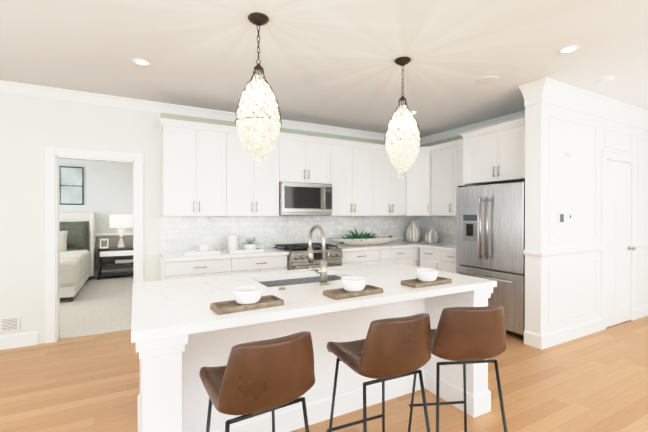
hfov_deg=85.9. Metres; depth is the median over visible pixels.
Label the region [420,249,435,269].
base cabinet
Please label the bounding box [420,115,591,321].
wall
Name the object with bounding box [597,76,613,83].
recessed light
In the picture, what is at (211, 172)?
upper cabinet
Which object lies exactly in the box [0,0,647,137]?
ceiling
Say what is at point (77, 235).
bed
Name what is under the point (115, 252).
nightstand
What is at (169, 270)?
base cabinet
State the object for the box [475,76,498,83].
recessed light
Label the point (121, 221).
table lamp
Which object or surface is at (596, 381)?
floor
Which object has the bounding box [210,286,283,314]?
place setting
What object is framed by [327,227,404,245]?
bowl
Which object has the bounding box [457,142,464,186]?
upper cabinet
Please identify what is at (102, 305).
floor carpet
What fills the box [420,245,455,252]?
countertop
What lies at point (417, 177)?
upper cabinet
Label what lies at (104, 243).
photo frame
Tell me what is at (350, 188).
upper cabinet
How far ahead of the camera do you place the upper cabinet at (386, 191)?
5.51 m
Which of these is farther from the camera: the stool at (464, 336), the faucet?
the faucet
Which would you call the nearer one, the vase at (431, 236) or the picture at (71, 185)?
the vase at (431, 236)
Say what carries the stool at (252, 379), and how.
on the floor
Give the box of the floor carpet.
[59,275,133,339]
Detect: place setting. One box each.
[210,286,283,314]
[323,276,382,299]
[401,268,451,287]
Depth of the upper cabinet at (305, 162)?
4.86 m
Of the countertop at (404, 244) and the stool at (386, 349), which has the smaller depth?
the stool at (386, 349)
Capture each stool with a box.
[199,331,314,431]
[327,313,430,431]
[408,306,506,431]
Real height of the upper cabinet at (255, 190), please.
1.034 m
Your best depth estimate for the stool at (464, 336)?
1.69 m
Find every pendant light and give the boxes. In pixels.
[235,12,281,168]
[384,57,420,178]
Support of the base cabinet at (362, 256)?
on the floor
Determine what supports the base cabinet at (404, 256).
on the floor
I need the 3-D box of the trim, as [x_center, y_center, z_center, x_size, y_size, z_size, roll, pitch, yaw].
[-1.279,-0.008,5.684,9.400,2.745,7.248,0,0,-28]
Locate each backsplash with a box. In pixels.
[161,216,420,252]
[421,216,455,243]
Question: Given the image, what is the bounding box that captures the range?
[272,243,342,269]
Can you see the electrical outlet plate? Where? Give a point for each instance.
(254, 230)
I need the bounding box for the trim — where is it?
[0,77,647,349]
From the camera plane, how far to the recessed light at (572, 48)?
2.86 m
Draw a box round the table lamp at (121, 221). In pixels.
[110,214,132,246]
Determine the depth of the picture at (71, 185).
7.52 m
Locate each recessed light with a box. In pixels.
[132,58,151,65]
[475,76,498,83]
[557,45,580,53]
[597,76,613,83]
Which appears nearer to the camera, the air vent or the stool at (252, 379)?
the stool at (252, 379)
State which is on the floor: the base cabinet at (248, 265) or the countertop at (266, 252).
the base cabinet at (248, 265)
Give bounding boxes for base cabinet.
[160,257,239,280]
[240,257,286,273]
[342,249,383,265]
[384,249,419,266]
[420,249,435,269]
[436,249,457,272]
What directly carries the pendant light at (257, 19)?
hanging from the ceiling
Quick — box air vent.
[0,316,19,332]
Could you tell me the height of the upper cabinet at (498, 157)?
0.604 m
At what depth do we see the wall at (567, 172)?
3.80 m
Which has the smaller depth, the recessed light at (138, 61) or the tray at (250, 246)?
the recessed light at (138, 61)
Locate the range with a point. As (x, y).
(297, 257)
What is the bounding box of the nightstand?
[97,246,133,279]
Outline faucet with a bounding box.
[308,224,327,284]
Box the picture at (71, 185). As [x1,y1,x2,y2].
[59,166,83,204]
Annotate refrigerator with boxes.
[456,180,524,337]
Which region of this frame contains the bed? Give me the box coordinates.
[59,213,95,301]
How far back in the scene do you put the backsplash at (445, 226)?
5.83 m
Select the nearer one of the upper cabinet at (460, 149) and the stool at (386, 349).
the stool at (386, 349)
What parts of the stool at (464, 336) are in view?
frame, seat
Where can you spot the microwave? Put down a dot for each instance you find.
(296, 198)
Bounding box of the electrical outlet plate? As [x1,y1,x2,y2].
[253,229,256,236]
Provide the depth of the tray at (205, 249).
4.15 m
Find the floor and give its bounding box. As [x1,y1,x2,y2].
[0,316,647,431]
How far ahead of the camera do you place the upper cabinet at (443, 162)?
5.39 m
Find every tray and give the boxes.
[182,244,219,255]
[225,234,262,253]
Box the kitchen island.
[131,274,494,431]
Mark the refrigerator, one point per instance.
(490, 232)
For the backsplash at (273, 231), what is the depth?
4.95 m
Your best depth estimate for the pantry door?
4.39 m
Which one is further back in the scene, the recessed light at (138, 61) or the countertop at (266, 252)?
the countertop at (266, 252)
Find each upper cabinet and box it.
[161,126,232,215]
[233,134,284,215]
[285,138,332,185]
[320,142,368,215]
[369,146,404,215]
[405,146,436,215]
[429,146,456,215]
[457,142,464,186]
[465,122,524,185]
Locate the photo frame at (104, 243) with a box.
[100,239,108,247]
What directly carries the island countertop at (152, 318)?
on the kitchen island
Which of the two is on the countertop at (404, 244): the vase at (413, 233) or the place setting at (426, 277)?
the vase at (413, 233)
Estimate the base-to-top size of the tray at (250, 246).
0.224 m
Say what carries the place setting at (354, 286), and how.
on the island countertop at (152, 318)
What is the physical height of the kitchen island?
0.881 m
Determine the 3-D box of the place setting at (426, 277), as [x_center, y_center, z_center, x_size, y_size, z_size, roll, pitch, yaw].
[0.691,0.410,2.345,0.344,0.092,0.152,0,0,-28]
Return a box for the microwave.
[279,182,331,214]
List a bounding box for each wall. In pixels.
[0,92,417,343]
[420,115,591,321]
[525,102,647,334]
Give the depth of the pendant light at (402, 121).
3.00 m
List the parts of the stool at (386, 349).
seat, frame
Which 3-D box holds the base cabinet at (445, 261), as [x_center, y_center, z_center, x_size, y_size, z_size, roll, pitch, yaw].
[2.058,0.929,5.081,0.609,0.876,0.495,0,0,-28]
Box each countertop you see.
[131,270,496,341]
[160,249,287,260]
[335,241,447,252]
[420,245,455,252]
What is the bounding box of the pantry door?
[606,160,635,326]
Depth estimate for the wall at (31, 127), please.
3.83 m

